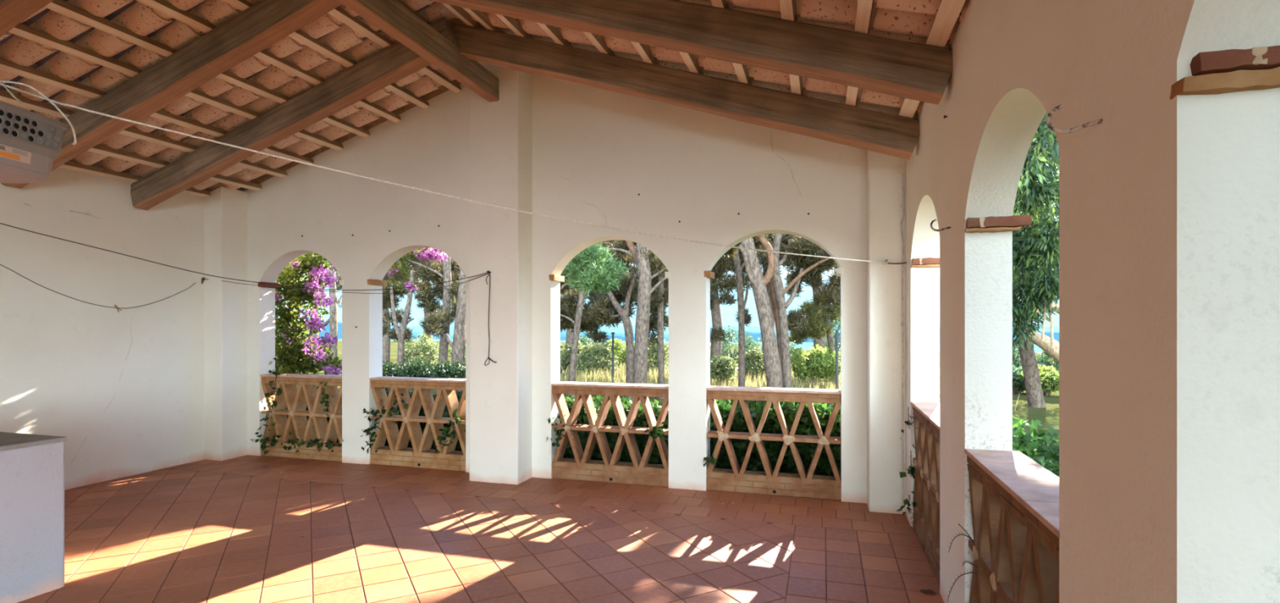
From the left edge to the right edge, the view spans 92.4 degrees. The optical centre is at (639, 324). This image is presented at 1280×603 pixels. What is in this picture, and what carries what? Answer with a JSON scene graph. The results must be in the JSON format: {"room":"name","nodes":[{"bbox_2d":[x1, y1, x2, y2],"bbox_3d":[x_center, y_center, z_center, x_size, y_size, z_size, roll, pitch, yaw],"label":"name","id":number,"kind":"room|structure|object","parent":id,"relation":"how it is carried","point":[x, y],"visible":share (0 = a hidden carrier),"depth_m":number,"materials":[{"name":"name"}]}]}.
{"room":"covered terrace","nodes":[
{"label":"covered terrace","id":0,"kind":"room"},
{"bbox_2d":[0,167,204,490],"bbox_3d":[-6.541,0.241,2.288,0.257,3.459,10.663,0,0,17],"label":"wall","id":1,"kind":"structure","parent":0,"point":[125,389],"depth_m":6.05,"materials":[{"name":"white paint"}]},
{"bbox_2d":[204,186,247,461],"bbox_3d":[-4.838,0.149,7.184,0.275,3.442,0.348,0,0,17],"label":"pillar","id":2,"kind":"structure","parent":1,"relation":"attached to","point":[226,208],"depth_m":7.05,"materials":[{"name":"white paint"}]},
{"bbox_3d":[-5.651,-1.036,4.837,0.052,0.020,0.020,0,0,17],"label":"nail","id":3,"kind":"object","parent":1,"relation":"attached to","visible":0},
{"bbox_2d":[0,222,487,290],"bbox_3d":[-3.604,-0.679,5.593,4.333,0.722,0.373,0,0,-16],"label":"clothesline","id":4,"kind":"object","parent":3,"relation":"attached to","point":[0,223],"visible":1,"depth_m":5.58,"materials":[{"name":"grey"}]},
{"bbox_3d":[-5.637,-0.652,4.882,0.052,0.020,0.020,0,0,17],"label":"nail","id":5,"kind":"object","parent":1,"relation":"attached to","visible":0},
{"bbox_2d":[0,264,488,308],"bbox_3d":[-3.562,-0.408,5.450,3.698,0.495,2.272,0,0,17],"label":"clothesline","id":6,"kind":"object","parent":5,"relation":"attached to","point":[0,264],"visible":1,"depth_m":6.26,"materials":[{"name":"grey"}]},
{"bbox_2d":[17,455,944,602],"bbox_3d":[-2.723,1.809,1.265,8.158,0.522,10.961,0,0,17],"label":"floor","id":7,"kind":"structure","parent":0,"point":[231,531],"depth_m":4.39,"materials":[{"name":"tile"}]},
{"bbox_2d":[0,431,66,602],"bbox_3d":[-4.580,1.113,3.537,2.205,0.895,0.877,0,0,17],"label":"counter","id":8,"kind":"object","parent":7,"relation":"on","point":[32,466],"depth_m":3.49,"materials":[{"name":"grey paint"}]},
{"bbox_2d":[260,373,342,462],"bbox_3d":[-3.883,1.071,7.183,1.225,0.959,0.222,0,0,17],"label":"parapet","id":9,"kind":"object","parent":7,"relation":"on","point":[296,400],"visible":0.8,"depth_m":7.12,"materials":[{"name":"brick"}]},
{"bbox_2d":[254,355,288,454],"bbox_3d":[-4.316,0.968,7.176,0.476,1.211,0.120,0,0,17],"label":"sprig","id":10,"kind":"object","parent":9,"relation":"attached to","point":[274,403],"visible":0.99,"depth_m":7.17,"materials":[{"name":"green"}]},
{"bbox_2d":[249,432,342,453],"bbox_3d":[-3.966,1.361,7.076,1.369,0.234,0.146,0,0,17],"label":"sprig","id":11,"kind":"object","parent":9,"relation":"attached to","point":[315,442],"visible":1,"depth_m":7.06,"materials":[{"name":"green"}]},
{"bbox_2d":[319,382,333,418],"bbox_3d":[-3.557,0.857,6.961,0.182,0.427,0.128,0,0,17],"label":"sprig","id":12,"kind":"object","parent":9,"relation":"attached to","point":[326,397],"visible":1,"depth_m":6.95,"materials":[{"name":"green"}]},
{"bbox_2d":[369,376,466,471],"bbox_3d":[-2.381,1.071,6.737,1.259,0.959,0.222,0,0,17],"label":"parapet","id":13,"kind":"object","parent":7,"relation":"on","point":[397,454],"visible":0.84,"depth_m":6.67,"materials":[{"name":"brown"}]},
{"bbox_2d":[360,408,386,453],"bbox_3d":[-2.938,1.183,6.768,0.321,0.524,0.163,0,0,17],"label":"sprig","id":14,"kind":"object","parent":13,"relation":"attached to","point":[383,411],"visible":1,"depth_m":6.77,"materials":[{"name":"green"}]},
{"bbox_2d":[381,387,408,424],"bbox_3d":[-2.700,0.871,6.773,0.346,0.440,0.130,0,0,21],"label":"sprig","id":15,"kind":"object","parent":13,"relation":"attached to","point":[393,410],"visible":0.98,"depth_m":6.75,"materials":[{"name":"green"}]},
{"bbox_2d":[434,408,466,453],"bbox_3d":[-2.018,1.135,6.521,0.368,0.492,0.124,0,0,17],"label":"sprig","id":16,"kind":"object","parent":13,"relation":"attached to","point":[452,433],"visible":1,"depth_m":6.51,"materials":[{"name":"green"}]},
{"bbox_2d":[551,381,668,487],"bbox_3d":[-0.278,1.071,6.112,1.254,0.959,0.222,0,0,17],"label":"parapet","id":17,"kind":"object","parent":7,"relation":"on","point":[639,472],"visible":0.93,"depth_m":6.04,"materials":[{"name":"brown"}]},
{"bbox_2d":[546,413,564,451],"bbox_3d":[-0.846,1.092,6.184,0.259,0.404,0.194,0,0,17],"label":"sprig","id":18,"kind":"object","parent":17,"relation":"attached to","point":[557,433],"visible":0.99,"depth_m":6.17,"materials":[{"name":"green"}]},
{"bbox_2d":[642,422,665,440],"bbox_3d":[0.135,1.016,5.842,0.228,0.193,0.098,0,0,17],"label":"sprig","id":19,"kind":"object","parent":17,"relation":"attached to","point":[660,431],"visible":1,"depth_m":5.83,"materials":[{"name":"green"}]},
{"bbox_2d":[706,386,841,500],"bbox_3d":[1.223,1.071,5.666,1.239,0.958,0.222,0,0,17],"label":"parapet","id":20,"kind":"object","parent":7,"relation":"on","point":[803,485],"visible":0.95,"depth_m":5.58,"materials":[{"name":"brown"}]},
{"bbox_2d":[911,401,940,586],"bbox_3d":[2.015,1.071,4.093,0.232,0.958,1.255,0,0,17],"label":"parapet","id":21,"kind":"object","parent":7,"relation":"on","point":[926,522],"visible":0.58,"depth_m":4.07,"materials":[{"name":"brick"}]},
{"bbox_2d":[896,491,916,519],"bbox_3d":[2.014,1.361,4.635,0.142,0.211,0.118,0,0,-11],"label":"sprig","id":22,"kind":"object","parent":21,"relation":"attached to","point":[906,501],"visible":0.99,"depth_m":4.64,"materials":[{"name":"green"}]},
{"bbox_2d":[899,444,915,479],"bbox_3d":[2.054,1.051,4.627,0.147,0.318,0.118,0,0,-7],"label":"sprig","id":23,"kind":"object","parent":21,"relation":"attached to","point":[911,470],"visible":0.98,"depth_m":4.63,"materials":[{"name":"green"}]},
{"bbox_2d":[964,448,1060,602],"bbox_3d":[1.484,1.071,2.308,0.232,0.958,1.256,0,0,17],"label":"parapet","id":24,"kind":"object","parent":7,"relation":"on","point":[1015,500],"visible":0.69,"depth_m":2.35,"materials":[{"name":"brown"}]},
{"bbox_2d":[0,0,969,191],"bbox_3d":[-2.927,-2.074,0.981,8.416,1.435,10.964,0,0,17],"label":"ceiling","id":25,"kind":"structure","parent":0,"point":[143,20],"depth_m":4.85,"materials":[{"name":"tile"}]},
{"bbox_2d":[58,160,210,197],"bbox_3d":[-6.366,-1.489,2.268,0.089,0.075,10.723,0,0,17],"label":"batten","id":26,"kind":"object","parent":25,"relation":"attached to","point":[73,166],"visible":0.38,"depth_m":6.05,"materials":[{"name":"wood"}]},
{"bbox_2d":[0,89,288,177],"bbox_3d":[-5.628,-1.737,2.049,0.090,0.075,10.723,0,0,17],"label":"batten","id":27,"kind":"object","parent":25,"relation":"attached to","point":[42,107],"visible":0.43,"depth_m":5.59,"materials":[{"name":"wood"}]},
{"bbox_2d":[0,57,313,165],"bbox_3d":[-5.274,-1.856,1.943,0.090,0.075,10.723,0,0,17],"label":"batten","id":28,"kind":"object","parent":25,"relation":"attached to","point":[6,65],"visible":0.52,"depth_m":4.91,"materials":[{"name":"wood"}]},
{"bbox_2d":[88,144,262,191],"bbox_3d":[-6.002,-1.611,2.159,0.090,0.074,10.723,0,0,17],"label":"batten","id":29,"kind":"object","parent":25,"relation":"attached to","point":[101,149],"visible":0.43,"depth_m":6.04,"materials":[{"name":"wood"}]},
{"bbox_2d":[8,22,343,151],"bbox_3d":[-4.875,-1.990,1.825,0.089,0.074,10.723,0,0,17],"label":"batten","id":30,"kind":"object","parent":25,"relation":"attached to","point":[22,30],"visible":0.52,"depth_m":4.69,"materials":[{"name":"wood"}]},
{"bbox_2d":[44,0,369,137],"bbox_3d":[-4.534,-2.104,1.724,0.089,0.074,10.723,0,0,17],"label":"batten","id":31,"kind":"object","parent":25,"relation":"attached to","point":[60,6],"visible":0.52,"depth_m":4.59,"materials":[{"name":"wood"}]},
{"bbox_2d":[135,0,400,123],"bbox_3d":[-4.150,-2.233,1.609,0.088,0.075,10.723,0,0,17],"label":"batten","id":32,"kind":"object","parent":25,"relation":"attached to","point":[163,6],"visible":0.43,"depth_m":5.11,"materials":[{"name":"wood"}]},
{"bbox_2d":[222,0,429,109],"bbox_3d":[-3.804,-2.349,1.507,0.088,0.075,10.723,0,0,17],"label":"batten","id":33,"kind":"object","parent":25,"relation":"attached to","point":[300,36],"visible":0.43,"depth_m":5.28,"materials":[{"name":"wood"}]},
{"bbox_2d":[328,6,461,93],"bbox_3d":[-3.429,-2.476,1.395,0.090,0.074,10.723,0,0,17],"label":"batten","id":34,"kind":"object","parent":25,"relation":"attached to","point":[341,15],"visible":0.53,"depth_m":5.26,"materials":[{"name":"wood"}]},
{"bbox_2d":[441,3,484,28],"bbox_3d":[-2.689,-2.612,1.176,0.090,0.075,10.723,0,0,17],"label":"batten","id":35,"kind":"object","parent":25,"relation":"attached to","point":[457,11],"visible":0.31,"depth_m":5.15,"materials":[{"name":"wood"}]},
{"bbox_2d":[461,6,503,32],"bbox_3d":[-2.507,-2.552,1.122,0.089,0.073,10.723,0,0,17],"label":"batten","id":36,"kind":"object","parent":25,"relation":"attached to","point":[478,15],"visible":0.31,"depth_m":5.09,"materials":[{"name":"wood"}]},
{"bbox_2d":[495,13,533,38],"bbox_3d":[-2.228,-2.458,1.039,0.090,0.075,10.723,0,0,17],"label":"batten","id":37,"kind":"object","parent":25,"relation":"attached to","point":[510,22],"visible":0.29,"depth_m":5.02,"materials":[{"name":"wood"}]},
{"bbox_2d":[537,22,572,46],"bbox_3d":[-1.886,-2.343,0.937,0.089,0.074,10.723,0,0,17],"label":"batten","id":38,"kind":"object","parent":25,"relation":"attached to","point":[551,31],"visible":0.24,"depth_m":4.92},
{"bbox_2d":[582,31,616,57],"bbox_3d":[-1.517,-2.219,0.828,0.090,0.074,10.723,0,0,17],"label":"batten","id":39,"kind":"object","parent":25,"relation":"attached to","point":[597,40],"visible":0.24,"depth_m":4.82,"materials":[{"name":"wood"}]},
{"bbox_2d":[631,41,659,66],"bbox_3d":[-1.159,-2.099,0.721,0.090,0.075,10.723,0,0,17],"label":"batten","id":40,"kind":"object","parent":25,"relation":"attached to","point":[643,51],"visible":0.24,"depth_m":4.71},
{"bbox_2d":[679,52,703,75],"bbox_3d":[-0.809,-1.981,0.617,0.090,0.075,10.723,0,0,17],"label":"batten","id":41,"kind":"object","parent":25,"relation":"attached to","point":[691,61],"visible":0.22,"depth_m":4.61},
{"bbox_2d":[710,0,751,84],"bbox_3d":[-0.443,-1.859,0.509,0.090,0.073,10.723,0,0,17],"label":"batten","id":42,"kind":"object","parent":25,"relation":"attached to","point":[741,70],"visible":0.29,"depth_m":4.39,"materials":[{"name":"wood"}]},
{"bbox_2d":[778,0,803,95],"bbox_3d":[-0.070,-1.733,0.398,0.089,0.074,10.723,0,0,17],"label":"batten","id":43,"kind":"object","parent":25,"relation":"attached to","point":[788,7],"visible":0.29,"depth_m":3.42,"materials":[{"name":"wood"}]},
{"bbox_2d":[845,0,874,106],"bbox_3d":[0.299,-1.609,0.288,0.090,0.075,10.723,0,0,17],"label":"batten","id":44,"kind":"object","parent":25,"relation":"attached to","point":[864,7],"visible":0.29,"depth_m":3.23,"materials":[{"name":"wood"}]},
{"bbox_2d":[898,0,965,118],"bbox_3d":[0.652,-1.491,0.183,0.114,0.081,10.723,0,0,17],"label":"batten","id":45,"kind":"object","parent":25,"relation":"attached to","point":[948,11],"visible":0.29,"depth_m":3.05,"materials":[{"name":"wood"}]},
{"bbox_3d":[-4.335,-1.914,2.717,3.913,0.261,0.155,-19,-5,16],"label":"rafter","id":46,"kind":"object","parent":25,"relation":"attached to","visible":0},
{"bbox_2d":[0,80,76,183],"bbox_3d":[-2.949,-0.914,2.725,0.372,0.474,0.621,0,0,0],"label":"laundry basket","id":47,"kind":"object","parent":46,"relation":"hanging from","point":[30,142],"visible":1,"depth_m":2.81,"materials":[{"name":"grey plastic"}]},
{"bbox_2d":[236,74,866,503],"bbox_3d":[-1.326,-0.425,6.423,7.900,4.790,0.264,0,0,17],"label":"wall","id":48,"kind":"structure","parent":0,"point":[594,150],"depth_m":6.10,"materials":[{"name":"white paint"}]},
{"bbox_2d":[337,0,498,102],"bbox_3d":[-2.901,-2.297,1.070,0.123,0.238,10.400,0,0,17],"label":"ridge beam","id":49,"kind":"structure","parent":48,"relation":"attached to","point":[392,17],"depth_m":4.91,"materials":[{"name":"wood"}]},
{"bbox_2d":[0,0,54,37],"bbox_3d":[-4.022,-1.914,3.771,3.803,1.436,0.155,0,0,17],"label":"rafter","id":50,"kind":"object","parent":49,"relation":"attached to","point":[12,12],"visible":1,"depth_m":3.69,"materials":[{"name":"wood"}]},
{"bbox_2d":[1,0,342,188],"bbox_3d":[-3.709,-1.915,4.826,3.803,1.440,0.154,0,0,17],"label":"rafter","id":51,"kind":"object","parent":49,"relation":"attached to","point":[265,23],"visible":0.82,"depth_m":4.70,"materials":[{"name":"wood"}]},
{"bbox_2d":[130,16,458,209],"bbox_3d":[-3.410,-1.915,5.832,3.804,1.440,0.155,0,0,16],"label":"rafter","id":52,"kind":"object","parent":49,"relation":"attached to","point":[396,62],"visible":0.94,"depth_m":5.75,"materials":[{"name":"wood"}]},
{"bbox_2d":[449,21,919,159],"bbox_3d":[0.131,-1.928,4.911,3.905,1.469,0.158,0,0,17],"label":"rafter","id":53,"kind":"object","parent":49,"relation":"attached to","point":[863,128],"visible":0.94,"depth_m":4.75,"materials":[{"name":"wood"}]},
{"bbox_2d":[428,0,952,104],"bbox_3d":[-0.172,-1.927,3.805,3.858,1.463,0.155,0,0,17],"label":"rafter","id":54,"kind":"object","parent":49,"relation":"attached to","point":[915,71],"visible":0.99,"depth_m":3.50,"materials":[{"name":"wood"}]},
{"bbox_2d":[469,61,532,484],"bbox_3d":[-1.392,-0.410,6.171,0.538,4.560,0.328,0,0,17],"label":"pillar","id":55,"kind":"structure","parent":48,"relation":"attached to","point":[500,131],"depth_m":6.02,"materials":[{"name":"white paint"}]},
{"bbox_2d":[866,150,905,514],"bbox_3d":[2.079,0.148,5.174,0.299,3.444,0.263,0,0,17],"label":"pillar","id":56,"kind":"structure","parent":48,"relation":"attached to","point":[884,171],"depth_m":5.06,"materials":[{"name":"white paint"}]},
{"bbox_2d":[905,0,1279,602],"bbox_3d":[1.523,0.241,2.371,0.279,3.457,5.914,0,0,17],"label":"wall","id":57,"kind":"structure","parent":0,"point":[1170,203],"depth_m":1.41,"materials":[{"name":"white paint"}]},
{"bbox_2d":[885,259,906,264],"bbox_3d":[2.087,-0.511,4.991,0.186,0.044,0.023,0,0,32],"label":"wall hook","id":58,"kind":"object","parent":57,"relation":"attached to","point":[886,260],"visible":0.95,"depth_m":4.99,"materials":[{"name":"metal"}]},
{"bbox_2d":[0,84,888,265],"bbox_3d":[-1.642,-1.165,3.634,7.872,1.351,0.112,0,0,-21],"label":"rope","id":59,"kind":"object","parent":58,"relation":"attached to","point":[883,263],"visible":1,"depth_m":3.66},
{"bbox_2d":[900,173,904,512],"bbox_3d":[2.138,0.150,5.005,0.032,2.760,0.042,0,0,17],"label":"cable","id":60,"kind":"object","parent":57,"relation":"attached to","point":[902,205],"visible":0.95,"depth_m":4.99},
{"bbox_2d":[1045,104,1102,133],"bbox_3d":[1.084,-0.515,1.522,0.129,0.078,0.019,0,0,39],"label":"wall hook","id":61,"kind":"object","parent":57,"relation":"attached to","point":[1052,111],"visible":0.98,"depth_m":1.54,"materials":[{"name":"metal"}]},
{"label":"outside","id":62,"kind":"structure","parent":0,"visible":0},
{"bbox_2d":[275,340,1059,455],"bbox_3d":[17.082,4.360,57.517,260.000,5.088,180.000,0,0,17],"label":"ground","id":63,"kind":"structure","parent":62,"point":[1049,416],"depth_m":15.04,"materials":[{"name":"plant"}]},
{"bbox_2d":[275,252,342,386],"bbox_3d":[-4.165,0.536,7.686,1.318,3.122,0.564,0,0,13],"label":"bougainvillea","id":64,"kind":"object","parent":63,"relation":"on","point":[295,357],"visible":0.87,"depth_m":7.58,"materials":[{"name":"green plant"}]},
{"bbox_2d":[321,264,342,374],"bbox_3d":[-8.947,-0.068,18.012,1.543,4.044,1.704,0,0,17],"label":"pine tree","id":65,"kind":"object","parent":63,"relation":"on","point":[332,319],"visible":0.15,"depth_m":17.09,"materials":[{"name":"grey plant"}]},
{"bbox_2d":[382,360,401,389],"bbox_3d":[-5.223,1.359,12.475,0.884,1.274,1.188,0,0,17],"label":"clipped hedge","id":66,"kind":"object","parent":63,"relation":"on","point":[388,366],"visible":0.23,"depth_m":12.35,"materials":[{"name":"green plant"}]},
{"bbox_2d":[382,259,421,364],"bbox_3d":[-6.870,-0.021,17.177,1.498,3.966,1.832,0,0,-8],"label":"pine tree","id":67,"kind":"object","parent":63,"relation":"on","point":[400,334],"visible":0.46,"depth_m":16.88,"materials":[{"name":"green plant"}]},
{"bbox_2d":[382,262,432,363],"bbox_3d":[-10.799,-1.203,25.920,4.028,6.557,3.631,0,0,7],"label":"pine tree","id":68,"kind":"object","parent":63,"relation":"on","point":[386,343],"visible":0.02,"depth_m":26.04,"materials":[{"name":"green plant"}]},
{"bbox_2d":[391,360,435,391],"bbox_3d":[-4.415,1.342,12.277,0.958,1.299,1.192,0,0,17],"label":"clipped hedge","id":69,"kind":"object","parent":63,"relation":"on","point":[415,369],"visible":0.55,"depth_m":11.98,"materials":[{"name":"green plant"}]},
{"bbox_2d":[386,247,448,293],"bbox_3d":[-2.706,0.448,7.205,1.214,2.978,0.478,0,0,17],"label":"bougainvillea","id":70,"kind":"object","parent":63,"relation":"on","point":[431,253],"visible":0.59,"depth_m":7.13,"materials":[{"name":"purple plant"}]},
{"bbox_2d":[404,332,439,364],"bbox_3d":[-9.100,1.159,25.708,1.772,1.699,1.835,0,0,17],"label":"shrub","id":71,"kind":"object","parent":63,"relation":"on","point":[431,348],"visible":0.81,"depth_m":25.43,"materials":[{"name":"green plant"}]},
{"bbox_2d":[384,390,462,451],"bbox_3d":[-2.218,1.310,7.270,1.775,1.226,0.696,0,0,17],"label":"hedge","id":72,"kind":"object","parent":63,"relation":"on","point":[458,448],"visible":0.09,"depth_m":7.10,"materials":[{"name":"green plant"}]},
{"bbox_2d":[399,249,459,394],"bbox_3d":[-5.907,-0.173,17.549,2.861,4.293,1.887,0,0,17],"label":"pine tree","id":73,"kind":"object","parent":63,"relation":"on","point":[446,273],"visible":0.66,"depth_m":17.02,"materials":[{"name":"green plant"}]},
{"bbox_2d":[418,267,466,391],"bbox_3d":[-4.815,0.255,15.544,1.621,3.443,2.135,0,0,1],"label":"pine tree","id":74,"kind":"object","parent":63,"relation":"on","point":[458,310],"visible":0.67,"depth_m":14.64,"materials":[{"name":"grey plant"}]},
{"bbox_2d":[422,359,466,391],"bbox_3d":[-3.711,1.330,12.063,0.956,1.294,1.215,0,0,17],"label":"clipped hedge","id":75,"kind":"object","parent":63,"relation":"on","point":[448,370],"visible":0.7,"depth_m":11.80,"materials":[{"name":"green plant"}]},
{"bbox_2d":[560,340,586,373],"bbox_3d":[-2.737,1.286,23.727,1.783,1.389,1.711,0,0,44],"label":"shrub","id":76,"kind":"object","parent":63,"relation":"on","point":[564,362],"visible":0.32,"depth_m":23.33,"materials":[{"name":"green plant"}]},
{"bbox_2d":[560,287,614,397],"bbox_3d":[-1.563,0.144,15.972,2.019,3.649,2.210,0,0,-15],"label":"pine tree","id":77,"kind":"object","parent":63,"relation":"on","point":[578,323],"visible":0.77,"depth_m":15.50,"materials":[{"name":"green plant"}]},
{"bbox_2d":[560,243,630,298],"bbox_3d":[-0.842,0.202,10.226,1.533,3.509,1.631,0,0,41],"label":"pine tree","id":78,"kind":"object","parent":63,"relation":"on","point":[591,269],"visible":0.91,"depth_m":9.74,"materials":[{"name":"green plant"}]},
{"bbox_2d":[560,240,635,373],"bbox_3d":[-2.851,-1.102,23.756,5.913,6.354,4.577,0,0,17],"label":"pine tree","id":79,"kind":"object","parent":63,"relation":"on","point":[569,336],"visible":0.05,"depth_m":23.51,"materials":[{"name":"green plant"}]},
{"bbox_2d":[576,340,621,376],"bbox_3d":[-1.565,1.285,22.315,1.659,1.418,1.679,0,0,-31],"label":"shrub","id":80,"kind":"object","parent":63,"relation":"on","point":[596,357],"visible":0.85,"depth_m":22.05,"materials":[{"name":"green plant"}]},
{"bbox_2d":[583,271,638,399],"bbox_3d":[-0.691,0.292,16.305,1.880,3.348,2.238,0,0,17],"label":"pine tree","id":81,"kind":"object","parent":63,"relation":"on","point":[611,301],"visible":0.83,"depth_m":15.41,"materials":[{"name":"green plant"}]},
{"bbox_2d":[560,394,668,464],"bbox_3d":[-0.131,1.331,6.694,1.833,1.162,0.851,0,0,17],"label":"bank","id":82,"kind":"object","parent":63,"relation":"on","point":[640,420],"visible":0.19,"depth_m":6.43,"materials":[{"name":"green plant"}]},
{"bbox_2d":[604,338,626,368],"bbox_3d":[-0.962,1.259,25.301,1.453,1.444,1.598,0,0,17],"label":"shrub","id":83,"kind":"object","parent":63,"relation":"on","point":[622,355],"visible":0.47,"depth_m":25.06,"materials":[{"name":"green plant"}]},
{"bbox_2d":[602,240,668,399],"bbox_3d":[0.427,-1.419,14.773,2.508,6.781,3.860,0,0,-27],"label":"pine tree","id":84,"kind":"object","parent":63,"relation":"on","point":[648,298],"visible":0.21,"depth_m":13.89,"materials":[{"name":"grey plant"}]},
{"bbox_2d":[602,240,668,339],"bbox_3d":[0.276,-1.650,24.735,6.346,7.474,5.037,0,0,-14],"label":"pine tree","id":85,"kind":"object","parent":63,"relation":"on","point":[633,269],"visible":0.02,"depth_m":23.83,"materials":[{"name":"green plant"}]},
{"bbox_2d":[647,336,668,374],"bbox_3d":[0.544,1.187,22.751,1.435,1.562,1.324,0,0,-38],"label":"shrub","id":86,"kind":"object","parent":63,"relation":"on","point":[654,349],"visible":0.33,"depth_m":22.49,"materials":[{"name":"green plant"}]},
{"bbox_2d":[648,263,668,399],"bbox_3d":[1.054,-1.427,15.324,1.984,6.798,3.986,0,0,-35],"label":"pine tree","id":87,"kind":"object","parent":63,"relation":"on","point":[660,324],"visible":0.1,"depth_m":15.44,"materials":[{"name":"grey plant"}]},
{"bbox_2d":[710,354,737,385],"bbox_3d":[2.419,1.432,18.077,1.021,1.102,1.260,0,0,17],"label":"shrub","id":88,"kind":"object","parent":63,"relation":"on","point":[721,366],"visible":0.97,"depth_m":17.76,"materials":[{"name":"green plant"}]},
{"bbox_2d":[710,248,753,386],"bbox_3d":[2.231,-0.382,16.523,1.618,4.745,2.332,0,0,7],"label":"pine tree","id":89,"kind":"object","parent":63,"relation":"on","point":[744,317],"visible":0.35,"depth_m":15.39,"materials":[{"name":"green plant"}]},
{"bbox_2d":[710,325,762,361],"bbox_3d":[5.127,1.075,33.834,3.164,2.152,2.654,0,0,17],"label":"shrub","id":90,"kind":"object","parent":63,"relation":"on","point":[748,342],"visible":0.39,"depth_m":33.56,"materials":[{"name":"green plant"}]},
{"bbox_2d":[710,239,782,363],"bbox_3d":[2.755,-1.219,23.056,5.889,6.605,3.913,0,0,19],"label":"pine tree","id":91,"kind":"object","parent":63,"relation":"on","point":[729,282],"visible":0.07,"depth_m":22.93,"materials":[{"name":"green plant"}]},
{"bbox_2d":[711,233,782,387],"bbox_3d":[2.218,-0.654,13.821,1.668,5.230,2.476,0,0,4],"label":"pine tree","id":92,"kind":"object","parent":63,"relation":"on","point":[758,282],"visible":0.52,"depth_m":12.71,"materials":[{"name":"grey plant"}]},
{"bbox_2d":[734,346,765,381],"bbox_3d":[4.006,1.348,20.728,1.732,1.264,1.827,0,0,17],"label":"shrub","id":93,"kind":"object","parent":63,"relation":"on","point":[752,357],"visible":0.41,"depth_m":20.38,"materials":[{"name":"green plant"}]},
{"bbox_2d":[757,251,784,387],"bbox_3d":[3.219,0.092,15.106,0.819,3.804,1.396,0,0,17],"label":"pine tree","id":94,"kind":"object","parent":63,"relation":"on","point":[762,260],"visible":0.43,"depth_m":14.44,"materials":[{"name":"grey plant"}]},
{"bbox_2d":[710,399,840,476],"bbox_3d":[1.623,1.298,6.179,2.084,1.272,0.955,0,0,17],"label":"hedge","id":95,"kind":"object","parent":63,"relation":"on","point":[806,426],"visible":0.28,"depth_m":5.94,"materials":[{"name":"green plant"}]},
{"bbox_2d":[737,233,839,379],"bbox_3d":[6.144,-1.556,21.149,5.941,7.318,5.413,0,0,17],"label":"pine tree","id":96,"kind":"object","parent":63,"relation":"on","point":[822,343],"visible":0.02,"depth_m":20.94,"materials":[{"name":"green plant"}]},
{"bbox_2d":[560,360,1020,410],"bbox_3d":[3.107,1.637,19.387,13.362,0.583,9.516,0,0,17],"label":"grass","id":97,"kind":"structure","parent":63,"relation":"on","point":[581,377],"depth_m":18.33,"materials":[{"name":"plant"}]},
{"bbox_2d":[764,233,840,388],"bbox_3d":[4.037,-0.586,14.883,2.008,5.138,3.151,0,0,17],"label":"pine tree","id":98,"kind":"object","parent":63,"relation":"on","point":[811,267],"visible":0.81,"depth_m":14.04,"materials":[{"name":"green plant"}]},
{"bbox_2d":[788,284,840,387],"bbox_3d":[5.349,0.376,18.456,2.030,3.151,2.271,0,0,17],"label":"pine tree","id":99,"kind":"object","parent":63,"relation":"on","point":[819,322],"visible":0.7,"depth_m":18.03,"materials":[{"name":"green plant"}]},
{"bbox_2d":[790,343,840,386],"bbox_3d":[5.173,1.268,18.250,1.690,1.383,1.799,0,0,17],"label":"shrub","id":100,"kind":"object","parent":63,"relation":"on","point":[817,362],"visible":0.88,"depth_m":17.86,"materials":[{"name":"green plant"}]},
{"bbox_2d":[811,317,840,360],"bbox_3d":[9.632,0.603,30.498,2.228,2.982,2.106,0,0,17],"label":"shrub","id":101,"kind":"object","parent":63,"relation":"on","point":[837,322],"visible":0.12,"depth_m":30.02,"materials":[{"name":"green plant"}]},
{"bbox_2d":[835,329,838,389],"bbox_3d":[4.888,1.053,15.239,0.065,1.850,0.065,0,0,39],"label":"pole","id":102,"kind":"object","parent":63,"relation":"on","point":[836,331],"visible":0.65,"depth_m":15.22,"materials":[{"name":"grey"}]},
{"bbox_2d":[1012,364,1026,393],"bbox_3d":[10.305,1.520,16.718,1.104,0.900,1.265,0,0,17],"label":"shrub","id":103,"kind":"object","parent":63,"relation":"on","point":[1018,386],"visible":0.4,"depth_m":16.51,"materials":[{"name":"green plant"}]},
{"bbox_2d":[1012,346,1039,368],"bbox_3d":[13.009,1.260,21.216,1.665,1.453,1.823,0,0,-27],"label":"shrub","id":104,"kind":"object","parent":63,"relation":"on","point":[1015,355],"visible":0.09,"depth_m":20.84,"materials":[{"name":"green plant"}]},
{"bbox_2d":[1012,113,1059,408],"bbox_3d":[9.104,-1.987,13.825,4.002,8.272,16.120,0,0,29],"label":"leaning tree","id":105,"kind":"object","parent":63,"relation":"on","point":[1035,282],"visible":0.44,"depth_m":11.92,"materials":[{"name":"green plant"}]},
{"bbox_2d":[1012,412,1059,477],"bbox_3d":[2.954,1.357,4.711,1.294,1.153,6.472,0,0,17],"label":"shrub","id":106,"kind":"object","parent":63,"relation":"on","point":[1047,458],"visible":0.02,"depth_m":5.15,"materials":[{"name":"green plant"}]},
{"bbox_2d":[1018,364,1059,395],"bbox_3d":[10.622,1.514,16.109,1.352,0.910,1.205,0,0,-27],"label":"shrub","id":107,"kind":"object","parent":63,"relation":"on","point":[1049,377],"visible":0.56,"depth_m":15.87,"materials":[{"name":"green plant"}]},
{"bbox_2d":[1035,349,1059,370],"bbox_3d":[17.470,1.468,26.112,1.174,1.160,1.189,0,0,17],"label":"shrub","id":108,"kind":"object","parent":63,"relation":"on","point":[1042,358],"visible":0.35,"depth_m":26.05,"materials":[{"name":"green plant"}]},
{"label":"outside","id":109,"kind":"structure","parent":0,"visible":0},
{"bbox_2d":[275,321,1059,352],"bbox_3d":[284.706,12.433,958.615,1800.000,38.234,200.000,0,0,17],"label":"sea","id":110,"kind":"structure","parent":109,"point":[621,336],"depth_m":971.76,"materials":[{"name":"blue"}]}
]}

